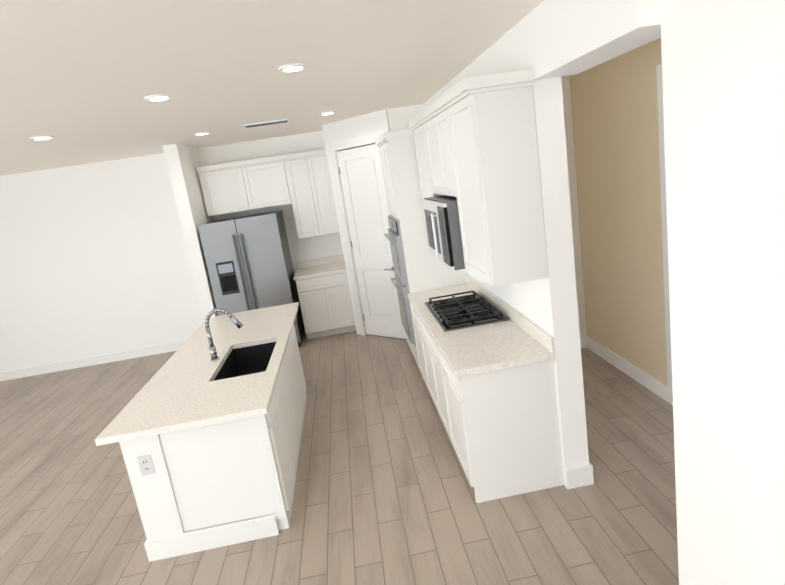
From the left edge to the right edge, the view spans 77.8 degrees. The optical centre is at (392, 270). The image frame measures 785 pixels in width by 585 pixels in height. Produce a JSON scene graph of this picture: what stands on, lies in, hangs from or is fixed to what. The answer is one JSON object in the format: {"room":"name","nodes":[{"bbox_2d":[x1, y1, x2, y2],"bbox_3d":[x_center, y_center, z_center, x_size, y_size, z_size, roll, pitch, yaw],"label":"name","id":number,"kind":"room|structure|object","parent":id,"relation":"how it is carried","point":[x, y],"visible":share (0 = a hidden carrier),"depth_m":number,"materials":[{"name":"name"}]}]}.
{"room":"kitchen","nodes":[
{"label":"kitchen","id":0,"kind":"room"},
{"bbox_2d":[160,144,217,324],"bbox_3d":[-2.506,-0.218,6.482,0.160,2.790,0.885,-9,11,-5],"label":"wall","id":1,"kind":"structure","parent":0,"point":[181,162],"depth_m":6.09,"materials":[{"name":"white paint"}]},
{"bbox_2d":[0,120,407,380],"bbox_3d":[-3.340,-0.190,6.950,7.650,2.790,0.175,-9,11,-5],"label":"wall","id":2,"kind":"structure","parent":0,"point":[94,269],"depth_m":6.79,"materials":[{"name":"white paint"}]},
{"bbox_2d":[196,161,255,215],"bbox_3d":[-2.242,-1.117,6.649,0.622,0.650,0.348,-9,11,-5],"label":"upper cabinet","id":3,"kind":"object","parent":2,"relation":"attached to","point":[225,187],"depth_m":6.49,"materials":[{"name":"white wood"}]},
{"bbox_2d":[244,155,291,208],"bbox_3d":[-1.742,-1.200,6.692,0.622,0.650,0.348,-9,11,-5],"label":"upper cabinet","id":4,"kind":"object","parent":2,"relation":"attached to","point":[268,176],"depth_m":6.53,"materials":[{"name":"white wood"}]},
{"bbox_2d":[284,151,323,238],"bbox_3d":[-1.259,-1.037,6.779,0.423,1.140,0.348,-9,11,-5],"label":"upper cabinet","id":5,"kind":"object","parent":2,"relation":"attached to","point":[300,182],"depth_m":6.62,"materials":[{"name":"white wood"}]},
{"bbox_2d":[312,149,339,234],"bbox_3d":[-0.989,-1.082,6.802,0.356,1.140,0.348,-9,11,-5],"label":"upper cabinet","id":6,"kind":"object","parent":2,"relation":"attached to","point":[320,166],"depth_m":6.64,"materials":[{"name":"white wood"}]},
{"bbox_2d":[337,144,406,338],"bbox_3d":[-0.243,-0.309,6.133,0.537,2.428,0.527,-9,11,-5],"label":"pantry door","id":7,"kind":"structure","parent":2,"relation":"in","point":[360,170],"depth_m":6.13,"materials":[{"name":"white wood"}]},
{"bbox_2d":[0,0,543,175],"bbox_3d":[0.425,-1.134,1.587,14.500,0.080,11.160,-9,11,-5],"label":"ceiling","id":8,"kind":"structure","parent":0,"point":[80,80],"depth_m":2.69,"materials":[{"name":"white paint"}]},
{"bbox_2d":[30,135,54,139],"bbox_3d":[-2.876,-1.087,3.996,0.169,0.013,0.169,3,16,45],"label":"recessed light","id":9,"kind":"object","parent":8,"relation":"in","point":[45,137],"depth_m":3.96,"materials":[{"name":"white plastic"}]},
{"bbox_2d":[144,94,172,101],"bbox_3d":[-1.517,-1.117,3.156,0.169,0.013,0.169,-11,12,-14],"label":"recessed light","id":10,"kind":"object","parent":8,"relation":"in","point":[158,97],"depth_m":3.12,"materials":[{"name":"white plastic"}]},
{"bbox_2d":[194,132,209,135],"bbox_3d":[-2.032,-1.457,5.193,0.169,0.013,0.169,3,16,45],"label":"recessed light","id":11,"kind":"object","parent":8,"relation":"in","point":[200,133],"depth_m":5.15,"materials":[{"name":"white plastic"}]},
{"bbox_2d":[243,119,288,127],"bbox_3d":[-1.329,-1.545,5.125,0.470,0.018,0.150,-9,11,-5],"label":"ceiling vent","id":12,"kind":"object","parent":8,"relation":"in","point":[266,123],"visible":1,"depth_m":5.07,"materials":[{"name":"white metal"}]},
{"bbox_2d":[278,63,306,72],"bbox_3d":[-0.592,-1.200,2.890,0.169,0.013,0.169,3,16,45],"label":"recessed light","id":13,"kind":"object","parent":8,"relation":"in","point":[294,67],"depth_m":2.86,"materials":[{"name":"white plastic"}]},
{"bbox_2d":[319,111,335,114],"bbox_3d":[-0.676,-1.630,5.052,0.169,0.013,0.169,3,16,45],"label":"recessed light","id":14,"kind":"object","parent":8,"relation":"in","point":[328,112],"depth_m":5.01,"materials":[{"name":"white plastic"}]},
{"bbox_2d":[0,330,678,584],"bbox_3d":[0.837,1.634,2.153,14.500,0.050,11.160,-9,11,-5],"label":"floor","id":15,"kind":"structure","parent":0,"point":[384,493],"depth_m":3.30,"materials":[{"name":"brown wood tile"}]},
{"bbox_2d":[111,330,306,561],"bbox_3d":[-1.232,1.126,3.873,0.876,0.850,1.936,-9,11,-5],"label":"kitchen island","id":16,"kind":"object","parent":15,"relation":"on","point":[224,453],"depth_m":2.97,"materials":[{"name":"white wood"}]},
{"bbox_2d":[137,454,154,475],"bbox_3d":[-1.456,1.153,2.871,0.076,0.124,0.008,-9,11,-5],"label":"outlet","id":17,"kind":"object","parent":16,"relation":"attached to","point":[145,463],"visible":1,"depth_m":2.87,"materials":[{"name":"white plastic"}]},
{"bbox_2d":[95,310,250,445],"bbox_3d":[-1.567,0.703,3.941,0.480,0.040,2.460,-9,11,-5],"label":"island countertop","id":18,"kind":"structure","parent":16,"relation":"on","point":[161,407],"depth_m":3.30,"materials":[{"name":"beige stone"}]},
{"bbox_2d":[205,308,242,361],"bbox_3d":[-1.286,0.476,3.739,0.296,0.400,0.109,-9,11,-5],"label":"faucet","id":19,"kind":"object","parent":18,"relation":"on","point":[238,324],"visible":1,"depth_m":3.69,"materials":[{"name":"silver metal"}]},
{"bbox_2d":[214,341,276,380],"bbox_3d":[-1.088,0.819,3.742,0.414,0.241,0.784,-9,11,-5],"label":"island sink","id":20,"kind":"object","parent":18,"relation":"in","point":[248,360],"visible":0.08,"depth_m":4.10,"materials":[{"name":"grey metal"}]},
{"bbox_2d":[198,210,304,346],"bbox_3d":[-1.849,0.171,6.597,0.955,1.800,0.934,-9,11,-5],"label":"refrigerator","id":21,"kind":"object","parent":15,"relation":"on","point":[249,262],"visible":0.67,"depth_m":6.16,"materials":[{"name":"silver metal"}]},
{"bbox_2d":[293,255,355,338],"bbox_3d":[-0.946,0.376,6.918,0.728,1.015,0.663,-9,11,-5],"label":"base cabinet","id":22,"kind":"object","parent":15,"relation":"on","point":[324,296],"visible":0.9,"depth_m":6.64,"materials":[{"name":"white wood"}]},
{"bbox_2d":[375,129,465,378],"bbox_3d":[0.312,-0.191,5.145,0.689,2.455,0.910,-9,11,-5],"label":"tall cabinet","id":23,"kind":"object","parent":15,"relation":"on","point":[418,266],"visible":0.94,"depth_m":4.72,"materials":[{"name":"white wood"}]},
{"bbox_2d":[407,274,563,502],"bbox_3d":[0.614,0.758,3.914,0.613,1.015,1.970,-9,11,-5],"label":"base cabinet","id":24,"kind":"object","parent":15,"relation":"on","point":[491,387],"visible":1,"depth_m":3.03,"materials":[{"name":"white wood"}]},
{"bbox_2d":[424,290,508,331],"bbox_3d":[0.570,0.309,3.953,0.490,0.052,0.820,-9,11,-5],"label":"cooktop","id":25,"kind":"object","parent":24,"relation":"in","point":[464,311],"visible":1,"depth_m":3.83,"materials":[{"name":"black metal"}]},
{"bbox_2d":[404,0,784,584],"bbox_3d":[1.133,0.191,1.836,0.240,2.790,11.320,-9,11,-5],"label":"wall","id":26,"kind":"structure","parent":0,"point":[660,128],"depth_m":1.83,"materials":[{"name":"white paint"}]},
{"bbox_2d":[409,113,432,198],"bbox_3d":[0.463,-0.779,4.264,0.348,1.140,0.623,-9,11,-5],"label":"upper cabinet","id":27,"kind":"object","parent":26,"relation":"attached to","point":[418,126],"depth_m":4.23,"materials":[{"name":"white wood"}]},
{"bbox_2d":[421,106,440,196],"bbox_3d":[0.483,-0.928,3.741,0.348,0.650,0.462,-9,11,-5],"label":"upper cabinet","id":28,"kind":"object","parent":26,"relation":"attached to","point":[425,113],"depth_m":3.84,"materials":[{"name":"white wood"}]},
{"bbox_2d":[429,97,452,195],"bbox_3d":[0.523,-0.864,3.401,0.348,0.650,0.462,-9,11,-5],"label":"upper cabinet","id":29,"kind":"object","parent":26,"relation":"attached to","point":[437,108],"depth_m":3.44,"materials":[{"name":"white wood"}]},
{"bbox_2d":[422,195,464,269],"bbox_3d":[0.518,-0.324,3.676,0.488,0.465,0.794,-9,11,-5],"label":"over-the-range microwave","id":30,"kind":"object","parent":29,"relation":"attached to","point":[442,223],"visible":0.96,"depth_m":3.36,"materials":[{"name":"silver metal"}]},
{"bbox_2d":[441,69,547,286],"bbox_3d":[0.613,-0.538,2.978,0.348,1.140,0.617,-9,11,-5],"label":"upper cabinet","id":31,"kind":"object","parent":26,"relation":"attached to","point":[475,140],"depth_m":2.70,"materials":[{"name":"white wood"}]}
]}

